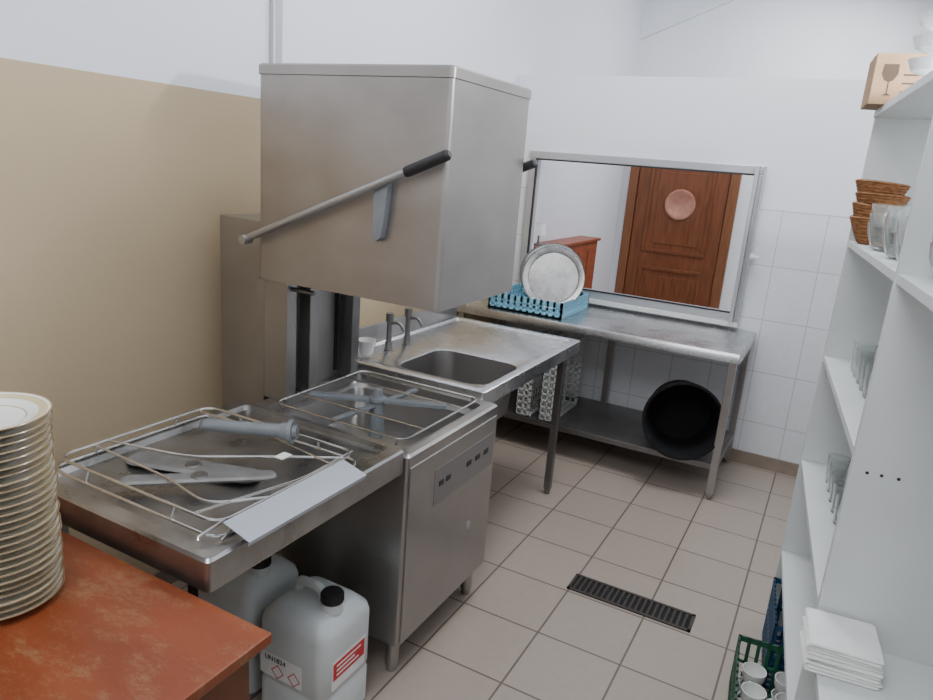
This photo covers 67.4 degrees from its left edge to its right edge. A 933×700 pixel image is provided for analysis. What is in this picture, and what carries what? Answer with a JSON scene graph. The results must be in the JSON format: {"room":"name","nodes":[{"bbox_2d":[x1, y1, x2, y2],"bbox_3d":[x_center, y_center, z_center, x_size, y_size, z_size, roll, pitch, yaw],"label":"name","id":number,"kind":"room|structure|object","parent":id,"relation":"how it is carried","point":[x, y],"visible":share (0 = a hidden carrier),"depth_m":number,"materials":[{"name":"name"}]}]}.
{"room":"commercial kitchen","nodes":[
{"label":"commercial kitchen","id":0,"kind":"room"},
{"bbox_2d":[0,0,645,573],"bbox_3d":[-0.448,-1.487,3.468,0.120,4.500,8.700,12,17,26],"label":"wall","id":1,"kind":"structure","parent":0,"point":[128,128],"depth_m":2.49,"materials":[{"name":"beige paint"}]},
{"bbox_2d":[151,570,177,583],"bbox_3d":[-0.914,0.795,3.369,0.012,0.085,4.608,12,17,26],"label":"baseboard","id":2,"kind":"structure","parent":1,"relation":"attached to","point":[165,577],"depth_m":2.82,"materials":[{"name":"tile"}]},
{"bbox_2d":[270,0,282,62],"bbox_3d":[-0.679,-2.263,2.518,0.025,2.550,0.050,12,17,26],"label":"trim","id":3,"kind":"structure","parent":1,"relation":"attached to","point":[276,6],"depth_m":2.77,"materials":[{"name":"silver metal"}]},
{"bbox_2d":[172,416,795,699],"bbox_3d":[2.103,1.300,2.739,6.250,0.100,8.800,12,17,26],"label":"floor","id":4,"kind":"structure","parent":0,"point":[646,525],"depth_m":3.13,"materials":[{"name":"tile"}]},
{"bbox_2d":[0,531,271,699],"bbox_3d":[-1.167,0.921,1.465,1.245,0.790,0.810,12,17,26],"label":"desk","id":5,"kind":"object","parent":4,"relation":"on","point":[113,629],"visible":0.94,"depth_m":1.38,"materials":[{"name":"orange wood"}]},
{"bbox_2d":[0,573,64,620],"bbox_3d":[-0.982,0.510,1.475,0.238,0.022,0.238,12,17,26],"label":"dinner plate","id":6,"kind":"object","parent":5,"relation":"on","point":[19,611],"visible":0.16,"depth_m":1.43,"materials":[{"name":"white ceramic"}]},
{"bbox_2d":[0,565,64,613],"bbox_3d":[-0.980,0.495,1.470,0.238,0.022,0.238,12,17,26],"label":"dinner plate","id":7,"kind":"object","parent":6,"relation":"on","point":[56,582],"visible":0.21,"depth_m":1.43,"materials":[{"name":"white ceramic"}]},
{"bbox_2d":[0,562,62,607],"bbox_3d":[-0.979,0.481,1.463,0.238,0.022,0.238,12,17,26],"label":"dinner plate","id":8,"kind":"object","parent":7,"relation":"on","point":[28,593],"visible":0.23,"depth_m":1.43,"materials":[{"name":"white ceramic"}]},
{"bbox_2d":[0,551,63,598],"bbox_3d":[-0.979,0.464,1.464,0.238,0.022,0.238,12,17,26],"label":"dinner plate","id":9,"kind":"object","parent":8,"relation":"on","point":[55,568],"visible":0.22,"depth_m":1.43,"materials":[{"name":"white ceramic"}]},
{"bbox_2d":[0,551,61,591],"bbox_3d":[-0.978,0.450,1.457,0.238,0.022,0.238,12,17,26],"label":"dinner plate","id":10,"kind":"object","parent":9,"relation":"on","point":[16,584],"visible":0.16,"depth_m":1.41,"materials":[{"name":"white ceramic"}]},
{"bbox_2d":[0,541,62,585],"bbox_3d":[-0.972,0.435,1.452,0.238,0.022,0.238,12,17,26],"label":"dinner plate","id":11,"kind":"object","parent":10,"relation":"on","point":[19,576],"visible":0.21,"depth_m":1.41,"materials":[{"name":"white ceramic"}]},
{"bbox_2d":[0,533,61,577],"bbox_3d":[-0.972,0.420,1.448,0.238,0.022,0.238,12,17,26],"label":"dinner plate","id":12,"kind":"object","parent":11,"relation":"on","point":[8,572],"visible":0.3,"depth_m":1.41,"materials":[{"name":"white ceramic"}]},
{"bbox_2d":[0,530,60,570],"bbox_3d":[-0.973,0.405,1.443,0.238,0.022,0.238,12,17,26],"label":"dinner plate","id":13,"kind":"object","parent":12,"relation":"on","point":[16,562],"visible":0.25,"depth_m":1.41,"materials":[{"name":"white ceramic"}]},
{"bbox_2d":[0,521,61,562],"bbox_3d":[-0.969,0.389,1.442,0.238,0.022,0.238,12,17,26],"label":"dinner plate","id":14,"kind":"object","parent":13,"relation":"on","point":[20,553],"visible":0.3,"depth_m":1.41,"materials":[{"name":"white ceramic"}]},
{"bbox_2d":[0,512,60,555],"bbox_3d":[-0.969,0.374,1.438,0.238,0.022,0.238,12,17,26],"label":"dinner plate","id":15,"kind":"object","parent":14,"relation":"on","point":[44,534],"visible":0.31,"depth_m":1.41,"materials":[{"name":"white ceramic"}]},
{"bbox_2d":[0,510,58,548],"bbox_3d":[-0.969,0.359,1.430,0.238,0.022,0.238,12,17,26],"label":"dinner plate","id":16,"kind":"object","parent":15,"relation":"on","point":[15,540],"visible":0.21,"depth_m":1.40,"materials":[{"name":"white ceramic"}]},
{"bbox_2d":[0,498,59,540],"bbox_3d":[-0.966,0.344,1.428,0.238,0.022,0.238,12,17,26],"label":"dinner plate","id":17,"kind":"object","parent":16,"relation":"on","point":[39,522],"visible":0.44,"depth_m":1.40,"materials":[{"name":"white ceramic"}]},
{"bbox_2d":[0,498,56,532],"bbox_3d":[-0.969,0.329,1.423,0.238,0.022,0.238,12,17,26],"label":"dinner plate","id":18,"kind":"object","parent":17,"relation":"on","point":[11,526],"visible":0.23,"depth_m":1.39,"materials":[{"name":"white ceramic"}]},
{"bbox_2d":[0,489,58,525],"bbox_3d":[-0.963,0.314,1.419,0.238,0.022,0.238,12,17,26],"label":"dinner plate","id":19,"kind":"object","parent":18,"relation":"on","point":[6,520],"visible":0.29,"depth_m":1.39,"materials":[{"name":"white ceramic"}]},
{"bbox_2d":[0,481,58,517],"bbox_3d":[-0.962,0.298,1.418,0.238,0.022,0.238,12,17,26],"label":"dinner plate","id":20,"kind":"object","parent":19,"relation":"on","point":[23,507],"visible":0.33,"depth_m":1.39,"materials":[{"name":"white ceramic"}]},
{"bbox_2d":[0,473,58,509],"bbox_3d":[-0.960,0.282,1.414,0.238,0.022,0.238,12,17,26],"label":"dinner plate","id":21,"kind":"object","parent":20,"relation":"on","point":[33,495],"visible":0.31,"depth_m":1.39,"materials":[{"name":"white ceramic"}]},
{"bbox_2d":[0,467,56,501],"bbox_3d":[-0.961,0.267,1.410,0.238,0.022,0.238,12,17,26],"label":"dinner plate","id":22,"kind":"object","parent":21,"relation":"on","point":[21,492],"visible":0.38,"depth_m":1.39,"materials":[{"name":"white ceramic"}]},
{"bbox_2d":[0,458,56,493],"bbox_3d":[-0.959,0.252,1.407,0.238,0.022,0.238,12,17,26],"label":"dinner plate","id":23,"kind":"object","parent":22,"relation":"on","point":[49,470],"visible":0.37,"depth_m":1.39,"materials":[{"name":"white ceramic"}]},
{"bbox_2d":[0,452,54,486],"bbox_3d":[-0.958,0.238,1.397,0.238,0.022,0.238,12,17,26],"label":"dinner plate","id":24,"kind":"object","parent":23,"relation":"on","point":[20,477],"visible":0.32,"depth_m":1.38,"materials":[{"name":"white ceramic"}]},
{"bbox_2d":[0,448,52,478],"bbox_3d":[-0.961,0.222,1.395,0.238,0.022,0.238,12,17,26],"label":"dinner plate","id":25,"kind":"object","parent":24,"relation":"on","point":[14,471],"visible":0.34,"depth_m":1.37,"materials":[{"name":"white ceramic"}]},
{"bbox_2d":[0,438,54,471],"bbox_3d":[-0.954,0.207,1.390,0.238,0.022,0.238,12,17,26],"label":"dinner plate","id":26,"kind":"object","parent":25,"relation":"on","point":[42,452],"visible":0.34,"depth_m":1.38,"materials":[{"name":"white ceramic"}]},
{"bbox_2d":[0,432,52,462],"bbox_3d":[-0.955,0.192,1.386,0.238,0.022,0.238,12,17,26],"label":"dinner plate","id":27,"kind":"object","parent":26,"relation":"on","point":[15,455],"visible":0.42,"depth_m":1.37,"materials":[{"name":"white ceramic"}]},
{"bbox_2d":[0,424,52,454],"bbox_3d":[-0.955,0.176,1.383,0.238,0.022,0.238,12,17,26],"label":"dinner plate","id":28,"kind":"object","parent":27,"relation":"on","point":[24,444],"visible":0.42,"depth_m":1.37,"materials":[{"name":"white ceramic"}]},
{"bbox_2d":[0,417,51,446],"bbox_3d":[-0.954,0.161,1.380,0.238,0.022,0.238,12,17,26],"label":"dinner plate","id":29,"kind":"object","parent":28,"relation":"on","point":[21,437],"visible":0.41,"depth_m":1.37,"materials":[{"name":"white ceramic"}]},
{"bbox_2d":[0,410,52,438],"bbox_3d":[-0.950,0.145,1.377,0.238,0.022,0.238,12,17,26],"label":"dinner plate","id":30,"kind":"object","parent":29,"relation":"on","point":[31,426],"visible":0.38,"depth_m":1.37,"materials":[{"name":"white ceramic"}]},
{"bbox_2d":[0,392,52,430],"bbox_3d":[-0.948,0.130,1.373,0.238,0.022,0.238,12,17,26],"label":"dinner plate","id":31,"kind":"object","parent":30,"relation":"on","point":[17,409],"visible":1,"depth_m":1.43,"materials":[{"name":"white ceramic"}]},
{"bbox_2d":[56,401,403,602],"bbox_3d":[-0.699,0.721,2.111,0.737,0.912,0.782,12,17,26],"label":"table","id":32,"kind":"object","parent":4,"relation":"on","point":[207,564],"depth_m":1.83,"materials":[{"name":"metal"}]},
{"bbox_2d":[126,452,256,483],"bbox_3d":[-0.777,0.330,1.990,0.400,0.018,0.092,7,15,9],"label":"spray arm","id":33,"kind":"object","parent":32,"relation":"on","point":[156,461],"visible":0.72,"depth_m":1.99},
{"bbox_2d":[118,470,276,486],"bbox_3d":[-0.719,0.342,1.885,0.400,0.018,0.052,0,16,-15],"label":"spray arm","id":34,"kind":"object","parent":33,"relation":"on","point":[198,477],"visible":0.88,"depth_m":1.88},
{"bbox_2d":[57,407,355,541],"bbox_3d":[-0.716,0.313,1.950,0.643,0.040,0.582,12,17,26],"label":"frame","id":35,"kind":"object","parent":32,"relation":"on","point":[219,521],"visible":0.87,"depth_m":1.89,"materials":[{"name":"grey"}]},
{"bbox_2d":[199,418,298,443],"bbox_3d":[-0.650,0.232,2.091,0.295,0.072,0.072,5,15,3],"label":"pipe","id":36,"kind":"object","parent":35,"relation":"on","point":[288,431],"visible":1,"depth_m":2.08,"materials":[{"name":"grey plastic"}]},
{"bbox_2d":[274,452,291,459],"bbox_3d":[-0.516,0.298,1.972,0.030,0.003,0.040,12,17,26],"label":"paper tag","id":37,"kind":"object","parent":35,"relation":"on","point":[284,455],"visible":1,"depth_m":1.97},
{"bbox_2d":[210,553,297,693],"bbox_3d":[-0.747,0.875,2.393,0.260,0.462,0.250,12,17,26],"label":"canister","id":38,"kind":"object","parent":4,"relation":"on","point":[246,596],"visible":0.28,"depth_m":2.26,"materials":[{"name":"plastic"}]},
{"bbox_2d":[261,575,368,699],"bbox_3d":[-0.480,0.939,2.235,0.262,0.462,0.252,12,17,26],"label":"canister","id":39,"kind":"object","parent":4,"relation":"on","point":[317,650],"visible":1,"depth_m":2.14,"materials":[{"name":"plastic"}]},
{"bbox_2d":[337,644,360,666],"bbox_3d":[-0.364,0.949,2.174,0.001,0.006,0.120,12,17,26],"label":"print","id":40,"kind":"object","parent":39,"relation":"on","point":[356,648],"depth_m":2.17,"materials":[{"name":"white paper"}]},
{"bbox_2d":[220,63,537,671],"bbox_3d":[-0.413,0.018,2.682,1.026,2.014,0.735,12,17,26],"label":"dishwasher","id":41,"kind":"object","parent":4,"relation":"on","point":[399,184],"visible":0.94,"depth_m":2.36,"materials":[{"name":"silver metal"}]},
{"bbox_2d":[259,63,531,311],"bbox_3d":[-0.258,-0.590,2.492,0.756,0.722,0.568,12,17,26],"label":"hood","id":42,"kind":"object","parent":41,"relation":"attached to","point":[328,131],"depth_m":2.24,"materials":[{"name":"metal"}]},
{"bbox_2d":[358,307,579,493],"bbox_3d":[-0.030,0.323,3.543,0.790,1.040,1.150,12,17,26],"label":"sink","id":43,"kind":"object","parent":4,"relation":"on","point":[481,360],"visible":0.76,"depth_m":3.42,"materials":[{"name":"metal"}]},
{"bbox_2d":[359,337,375,355],"bbox_3d":[-0.453,-0.013,3.161,0.090,0.070,0.090,12,17,26],"label":"cup","id":44,"kind":"object","parent":43,"relation":"on","point":[366,344],"visible":0.91,"depth_m":3.14,"materials":[{"name":"white ceramic"}]},
{"bbox_2d":[384,312,404,350],"bbox_3d":[-0.336,-0.085,3.304,0.100,0.178,0.043,5,15,0],"label":"tap","id":45,"kind":"object","parent":43,"relation":"on","point":[388,346],"depth_m":3.29,"materials":[{"name":"metal"}]},
{"bbox_2d":[359,307,456,340],"bbox_3d":[-0.337,-0.130,3.612,0.020,0.090,1.150,12,17,26],"label":"backsplash","id":46,"kind":"structure","parent":43,"relation":"on","point":[378,330],"depth_m":3.61,"materials":[{"name":"silver metal"}]},
{"bbox_2d":[403,307,422,344],"bbox_3d":[-0.260,-0.116,3.442,0.100,0.178,0.043,5,15,0],"label":"tap","id":47,"kind":"object","parent":43,"relation":"on","point":[408,311],"depth_m":3.43,"materials":[{"name":"metal"}]},
{"bbox_2d":[533,235,600,288],"bbox_3d":[0.779,-0.347,6.015,0.195,1.175,1.360,12,17,26],"label":"cabinet","id":48,"kind":"object","parent":4,"relation":"on","point":[585,247],"depth_m":6.19,"materials":[{"name":"red wood"}]},
{"bbox_2d":[534,222,545,245],"bbox_3d":[0.553,-0.884,5.344,0.110,0.170,0.110,12,17,26],"label":"table lamp","id":49,"kind":"object","parent":48,"relation":"on","point":[540,229],"visible":0.75,"depth_m":5.29,"materials":[{"name":"metal"}]},
{"bbox_2d":[457,293,755,499],"bbox_3d":[0.826,0.213,4.542,1.765,0.866,0.700,12,17,26],"label":"work table","id":50,"kind":"object","parent":4,"relation":"on","point":[602,421],"visible":0.59,"depth_m":4.30,"materials":[{"name":"metal"}]},
{"bbox_2d":[488,283,588,319],"bbox_3d":[0.479,-0.327,4.578,0.500,0.100,0.500,12,17,26],"label":"dish rack","id":51,"kind":"object","parent":50,"relation":"on","point":[521,303],"visible":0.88,"depth_m":4.40,"materials":[{"name":"blue plastic"}]},
{"bbox_2d":[521,243,584,287],"bbox_3d":[0.553,-0.481,4.488,0.410,0.398,0.106,5,15,3],"label":"serving tray","id":52,"kind":"object","parent":51,"relation":"in","point":[548,244],"visible":0.16,"depth_m":4.49,"materials":[{"name":"metal"}]},
{"bbox_2d":[522,246,584,308],"bbox_3d":[0.550,-0.459,4.425,0.396,0.384,0.103,6,15,6],"label":"serving tray","id":53,"kind":"object","parent":51,"relation":"in","point":[551,273],"visible":0.86,"depth_m":4.43,"materials":[{"name":"metal"}]},
{"bbox_2d":[515,329,562,416],"bbox_3d":[0.481,0.144,4.624,0.100,0.480,0.460,12,17,26],"label":"dish rack","id":54,"kind":"object","parent":50,"relation":"on","point":[530,391],"visible":0.34,"depth_m":4.56,"materials":[{"name":"white plastic"}]},
{"bbox_2d":[537,334,584,422],"bbox_3d":[0.621,0.175,4.553,0.100,0.480,0.460,12,17,26],"label":"dish rack","id":55,"kind":"object","parent":50,"relation":"on","point":[545,413],"visible":0.55,"depth_m":4.60,"materials":[{"name":"white plastic"}]},
{"bbox_2d":[503,384,732,469],"bbox_3d":[0.810,0.443,4.608,1.725,0.035,0.650,12,17,26],"label":"shelf","id":56,"kind":"object","parent":50,"relation":"attached to","point":[602,421],"depth_m":4.44,"materials":[{"name":"metal"}]},
{"bbox_2d":[642,380,720,460],"bbox_3d":[1.262,0.365,4.100,0.449,0.449,0.396,8,15,13],"label":"tub","id":57,"kind":"object","parent":50,"relation":"on","point":[680,419],"visible":0.99,"depth_m":4.22,"materials":[{"name":"black plastic"}]},
{"bbox_2d":[567,574,695,632],"bbox_3d":[0.696,1.069,2.977,0.525,0.006,0.130,12,17,26],"label":"floor drain","id":58,"kind":"object","parent":4,"relation":"on","point":[680,619],"visible":1,"depth_m":2.97,"materials":[{"name":"grey metal"}]},
{"bbox_2d":[728,634,784,699],"bbox_3d":[1.024,1.192,2.240,0.340,0.200,0.500,10,16,21],"label":"crate","id":59,"kind":"object","parent":4,"relation":"on","point":[733,681],"visible":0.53,"depth_m":2.47,"materials":[{"name":"green plastic"}]},
{"bbox_2d":[737,679,743,698],"bbox_3d":[0.984,1.200,2.437,0.080,0.062,0.092,13,17,28],"label":"cup","id":60,"kind":"object","parent":59,"relation":"in","point":[741,681],"visible":0.23,"depth_m":2.44,"materials":[{"name":"white ceramic"}]},
{"bbox_2d":[738,662,766,685],"bbox_3d":[0.988,1.132,2.429,0.080,0.062,0.092,-9,20,-41],"label":"cup","id":61,"kind":"object","parent":59,"relation":"in","point":[751,671],"visible":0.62,"depth_m":2.43,"materials":[{"name":"white ceramic"}]},
{"bbox_2d":[740,681,766,699],"bbox_3d":[0.954,1.156,2.330,0.092,0.062,0.080,-10,20,-42],"label":"cup","id":62,"kind":"object","parent":59,"relation":"in","point":[750,690],"visible":1,"depth_m":2.34,"materials":[{"name":"white ceramic"}]},
{"bbox_2d":[774,672,784,692],"bbox_3d":[1.094,1.151,2.388,0.092,0.062,0.080,1,15,-13],"label":"cup","id":63,"kind":"object","parent":59,"relation":"in","point":[779,680],"visible":0.23,"depth_m":2.39,"materials":[{"name":"white ceramic"}]},
{"bbox_2d":[775,692,785,699],"bbox_3d":[1.052,1.175,2.288,0.092,0.062,0.080,4,15,-1],"label":"cup","id":64,"kind":"object","parent":59,"relation":"in","point":[779,696],"visible":0.61,"depth_m":2.32,"materials":[{"name":"white ceramic"}]},
{"bbox_2d":[761,577,783,688],"bbox_3d":[1.271,1.083,2.603,0.280,0.260,0.340,10,16,21],"label":"crate","id":65,"kind":"object","parent":4,"relation":"on","point":[770,630],"visible":0.28,"depth_m":2.64,"materials":[{"name":"blue plastic"}]},
{"bbox_2d":[775,70,932,699],"bbox_3d":[1.057,0.413,1.631,0.344,2.022,2.102,10,16,21],"label":"shelving unit","id":66,"kind":"object","parent":4,"relation":"on","point":[874,566],"visible":0.85,"depth_m":1.68,"materials":[{"name":"white laminate"}]},
{"bbox_2d":[825,453,850,482],"bbox_3d":[1.308,0.425,2.474,0.072,0.100,0.072,12,17,26],"label":"drinking glass","id":67,"kind":"object","parent":66,"relation":"on","point":[832,457],"visible":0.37,"depth_m":2.48,"materials":[{"name":"white"}]},
{"bbox_2d":[826,462,849,492],"bbox_3d":[1.276,0.443,2.398,0.072,0.100,0.072,12,17,26],"label":"drinking glass","id":68,"kind":"object","parent":66,"relation":"on","point":[834,466],"visible":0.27,"depth_m":2.40,"materials":[{"name":"white"}]},
{"bbox_2d":[828,470,847,502],"bbox_3d":[1.243,0.461,2.321,0.072,0.100,0.072,12,17,26],"label":"drinking glass","id":69,"kind":"object","parent":66,"relation":"on","point":[836,475],"visible":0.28,"depth_m":2.33,"materials":[{"name":"white"}]},
{"bbox_2d":[830,480,845,513],"bbox_3d":[1.210,0.479,2.245,0.072,0.100,0.072,12,17,26],"label":"drinking glass","id":70,"kind":"object","parent":66,"relation":"on","point":[839,485],"visible":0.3,"depth_m":2.25,"materials":[{"name":"white"}]},
{"bbox_2d":[832,490,843,524],"bbox_3d":[1.177,0.497,2.169,0.072,0.100,0.072,12,17,26],"label":"drinking glass","id":71,"kind":"object","parent":66,"relation":"on","point":[839,494],"visible":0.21,"depth_m":2.17,"materials":[{"name":"white"}]},
{"bbox_2d":[800,631,879,690],"bbox_3d":[0.884,0.737,1.669,0.156,0.008,0.156,10,16,19],"label":"paper napkin","id":72,"kind":"object","parent":66,"relation":"on","point":[806,667],"visible":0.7,"depth_m":1.61,"materials":[{"name":"paper"}]},
{"bbox_2d":[802,629,881,687],"bbox_3d":[0.889,0.730,1.665,0.156,0.008,0.156,10,16,20],"label":"paper napkin","id":73,"kind":"object","parent":72,"relation":"on","point":[808,665],"visible":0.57,"depth_m":1.60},
{"bbox_2d":[803,625,879,684],"bbox_3d":[0.887,0.721,1.665,0.156,0.008,0.156,11,16,22],"label":"paper napkin","id":74,"kind":"object","parent":73,"relation":"on","point":[806,660],"visible":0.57,"depth_m":1.60,"materials":[{"name":"paper"}]},
{"bbox_2d":[805,637,880,680],"bbox_3d":[0.891,0.713,1.666,0.156,0.008,0.156,11,16,23],"label":"paper napkin","id":75,"kind":"object","parent":74,"relation":"on","point":[806,655],"visible":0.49,"depth_m":1.60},
{"bbox_2d":[804,628,883,678],"bbox_3d":[0.889,0.706,1.659,0.156,0.008,0.156,10,16,20],"label":"paper napkin","id":76,"kind":"object","parent":75,"relation":"on","point":[855,669],"visible":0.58,"depth_m":1.59,"materials":[{"name":"paper"}]},
{"bbox_2d":[803,616,883,673],"bbox_3d":[0.890,0.696,1.663,0.156,0.008,0.156,10,16,19],"label":"paper napkin","id":77,"kind":"object","parent":76,"relation":"on","point":[813,653],"visible":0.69,"depth_m":1.60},
{"bbox_2d":[807,646,883,670],"bbox_3d":[0.892,0.688,1.661,0.156,0.008,0.156,11,16,22],"label":"paper napkin","id":78,"kind":"object","parent":77,"relation":"on","point":[809,648],"visible":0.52,"depth_m":1.59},
{"bbox_2d":[806,619,882,668],"bbox_3d":[0.889,0.680,1.657,0.156,0.008,0.156,11,16,23],"label":"paper napkin","id":79,"kind":"object","parent":78,"relation":"on","point":[807,639],"visible":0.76,"depth_m":1.59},
{"bbox_2d":[805,607,884,665],"bbox_3d":[0.890,0.673,1.654,0.156,0.008,0.156,10,16,20],"label":"paper napkin","id":80,"kind":"object","parent":79,"relation":"on","point":[846,636],"visible":1,"depth_m":1.64,"materials":[{"name":"paper"}]},
{"bbox_2d":[849,215,869,244],"bbox_3d":[1.355,-0.396,2.329,0.165,0.089,0.165,12,17,26],"label":"wicker basket","id":81,"kind":"object","parent":66,"relation":"on","point":[859,224],"visible":0.41,"depth_m":2.31,"materials":[{"name":"wicker"}]},
{"bbox_2d":[852,201,871,217],"bbox_3d":[1.356,-0.434,2.318,0.165,0.102,0.164,-4,17,-28],"label":"wicker basket","id":82,"kind":"object","parent":81,"relation":"on","point":[859,209],"visible":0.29,"depth_m":2.28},
{"bbox_2d":[855,192,911,205],"bbox_3d":[1.364,-0.469,2.310,0.165,0.093,0.165,-2,16,-23],"label":"wicker basket","id":83,"kind":"object","parent":82,"relation":"on","point":[862,197],"visible":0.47,"depth_m":2.24,"materials":[{"name":"wicker"}]},
{"bbox_2d":[855,179,910,195],"bbox_3d":[1.360,-0.508,2.302,0.165,0.096,0.165,-3,17,-27],"label":"wicker basket","id":84,"kind":"object","parent":83,"relation":"on","point":[863,185],"visible":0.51,"depth_m":2.24,"materials":[{"name":"wicker"}]},
{"bbox_2d":[850,341,877,371],"bbox_3d":[1.340,0.026,2.367,0.072,0.100,0.072,12,17,26],"label":"drinking glass","id":85,"kind":"object","parent":66,"relation":"on","point":[856,343],"visible":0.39,"depth_m":2.37,"materials":[{"name":"white"}]},
{"bbox_2d":[853,346,876,377],"bbox_3d":[1.307,0.043,2.290,0.072,0.100,0.072,12,17,26],"label":"drinking glass","id":86,"kind":"object","parent":66,"relation":"on","point":[859,348],"visible":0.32,"depth_m":2.29,"materials":[{"name":"white"}]},
{"bbox_2d":[856,351,875,383],"bbox_3d":[1.274,0.061,2.214,0.072,0.100,0.072,12,17,26],"label":"drinking glass","id":87,"kind":"object","parent":66,"relation":"on","point":[863,354],"visible":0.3,"depth_m":2.22,"materials":[{"name":"white"}]},
{"bbox_2d":[859,357,874,391],"bbox_3d":[1.242,0.079,2.138,0.072,0.100,0.072,12,17,26],"label":"drinking glass","id":88,"kind":"object","parent":66,"relation":"on","point":[866,360],"visible":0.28,"depth_m":2.14,"materials":[{"name":"white"}]},
{"bbox_2d":[862,363,873,398],"bbox_3d":[1.208,0.097,2.062,0.072,0.100,0.072,12,17,26],"label":"drinking glass","id":89,"kind":"object","parent":66,"relation":"on","point":[869,367],"visible":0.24,"depth_m":2.06,"materials":[{"name":"white"}]},
{"bbox_2d":[867,222,883,251],"bbox_3d":[1.263,-0.335,2.093,0.128,0.080,0.128,12,17,26],"label":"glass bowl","id":90,"kind":"object","parent":66,"relation":"on","point":[874,231],"visible":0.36,"depth_m":2.07,"materials":[{"name":"white"}]},
{"bbox_2d":[869,213,886,223],"bbox_3d":[1.265,-0.362,2.085,0.128,0.080,0.128,12,17,26],"label":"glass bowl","id":91,"kind":"object","parent":90,"relation":"on","point":[874,218],"visible":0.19,"depth_m":2.06,"materials":[{"name":"white"}]},
{"bbox_2d":[871,203,910,214],"bbox_3d":[1.267,-0.389,2.078,0.128,0.080,0.128,12,17,26],"label":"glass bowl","id":92,"kind":"object","parent":91,"relation":"on","point":[876,208],"visible":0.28,"depth_m":2.05,"materials":[{"name":"white"}]},
{"bbox_2d":[882,227,896,259],"bbox_3d":[1.168,-0.279,1.857,0.128,0.080,0.128,12,17,26],"label":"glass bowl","id":93,"kind":"object","parent":66,"relation":"on","point":[887,233],"visible":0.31,"depth_m":1.85,"materials":[{"name":"white"}]},
{"bbox_2d":[884,216,907,228],"bbox_3d":[1.170,-0.306,1.850,0.128,0.080,0.128,12,17,26],"label":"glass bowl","id":94,"kind":"object","parent":93,"relation":"on","point":[890,222],"visible":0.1,"depth_m":1.83,"materials":[{"name":"white"}]},
{"bbox_2d":[887,206,910,218],"bbox_3d":[1.172,-0.333,1.843,0.128,0.080,0.128,12,17,26],"label":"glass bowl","id":95,"kind":"object","parent":94,"relation":"on","point":[892,211],"visible":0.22,"depth_m":1.81,"materials":[{"name":"white"}]},
{"bbox_2d":[860,53,927,109],"bbox_3d":[1.365,-0.856,2.244,0.136,0.151,0.191,10,16,21],"label":"cardboard box","id":96,"kind":"object","parent":66,"relation":"on","point":[889,74],"visible":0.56,"depth_m":2.17,"materials":[{"name":"brown"}]},
{"bbox_2d":[894,231,904,261],"bbox_3d":[1.090,-0.237,1.678,0.128,0.080,0.128,12,17,26],"label":"drinking glass","id":97,"kind":"object","parent":66,"relation":"on","point":[898,236],"visible":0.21,"depth_m":1.68,"materials":[{"name":"white"}]},
{"bbox_2d":[896,219,907,232],"bbox_3d":[1.093,-0.264,1.670,0.128,0.080,0.128,12,17,26],"label":"glass bowl","id":98,"kind":"object","parent":97,"relation":"in","point":[901,224],"visible":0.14,"depth_m":1.66,"materials":[{"name":"white"}]},
{"bbox_2d":[908,56,932,76],"bbox_3d":[1.224,-0.721,1.841,0.128,0.078,0.128,12,17,26],"label":"coupe","id":99,"kind":"object","parent":66,"relation":"on","point":[921,66],"visible":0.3,"depth_m":1.81,"materials":[{"name":"white ceramic"}]},
{"bbox_2d":[913,33,932,55],"bbox_3d":[1.228,-0.774,1.826,0.128,0.078,0.128,12,17,26],"label":"coupe","id":100,"kind":"object","parent":99,"relation":"on","point":[923,43],"visible":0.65,"depth_m":1.81,"materials":[{"name":"white ceramic"}]},
{"bbox_2d":[918,10,932,31],"bbox_3d":[1.233,-0.828,1.812,0.128,0.078,0.128,12,17,26],"label":"coupe","id":101,"kind":"object","parent":100,"relation":"on","point":[925,17],"visible":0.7,"depth_m":1.80,"materials":[{"name":"white ceramic"}]},
{"bbox_2d":[929,242,932,277],"bbox_3d":[0.971,-0.163,1.368,0.128,0.080,0.128,12,17,26],"label":"glass bowl","id":102,"kind":"object","parent":66,"relation":"on","point":[931,243],"visible":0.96,"depth_m":1.38,"materials":[{"name":"white"}]},
{"bbox_2d":[533,235,600,247],"bbox_3d":[0.823,-0.901,5.866,0.195,0.025,1.360,12,17,26],"label":"countertop","id":103,"kind":"structure","parent":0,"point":[570,241],"depth_m":5.96,"materials":[{"name":"red wood"}]},
{"bbox_2d":[497,74,875,463],"bbox_3d":[1.421,-0.517,4.566,2.550,2.350,0.150,12,17,26],"label":"wall","id":104,"kind":"structure","parent":0,"point":[811,136],"depth_m":4.29,"materials":[{"name":"white tile"}]},
{"bbox_2d":[518,150,766,327],"bbox_3d":[1.100,-0.755,4.592,1.575,0.975,0.140,12,17,26],"label":"window","id":105,"kind":"structure","parent":104,"relation":"in","point":[731,318],"depth_m":4.48,"materials":[{"name":"silver metal"}]},
{"bbox_2d":[723,448,798,476],"bbox_3d":[1.252,0.580,4.812,2.450,0.085,0.012,12,17,26],"label":"baseboard","id":106,"kind":"structure","parent":104,"relation":"attached to","point":[739,456],"depth_m":4.47,"materials":[{"name":"tile"}]},
{"bbox_2d":[608,0,932,310],"bbox_3d":[4.347,-1.753,5.878,6.250,4.500,0.100,12,17,26],"label":"wall","id":107,"kind":"structure","parent":0,"point":[776,39],"depth_m":6.46,"materials":[{"name":"white paint"}]},
{"bbox_2d":[614,167,741,308],"bbox_3d":[2.116,-1.043,7.173,1.080,2.120,0.071,12,17,26],"label":"door","id":108,"kind":"structure","parent":107,"relation":"in","point":[677,230],"depth_m":7.12,"materials":[{"name":"brown wood"}]},
{"bbox_2d":[640,0,733,39],"bbox_3d":[3.245,-3.429,6.030,3.350,1.380,0.040,12,17,26],"label":"trim","id":109,"kind":"structure","parent":107,"relation":"attached to","point":[723,2],"depth_m":6.71,"materials":[{"name":"white paint"}]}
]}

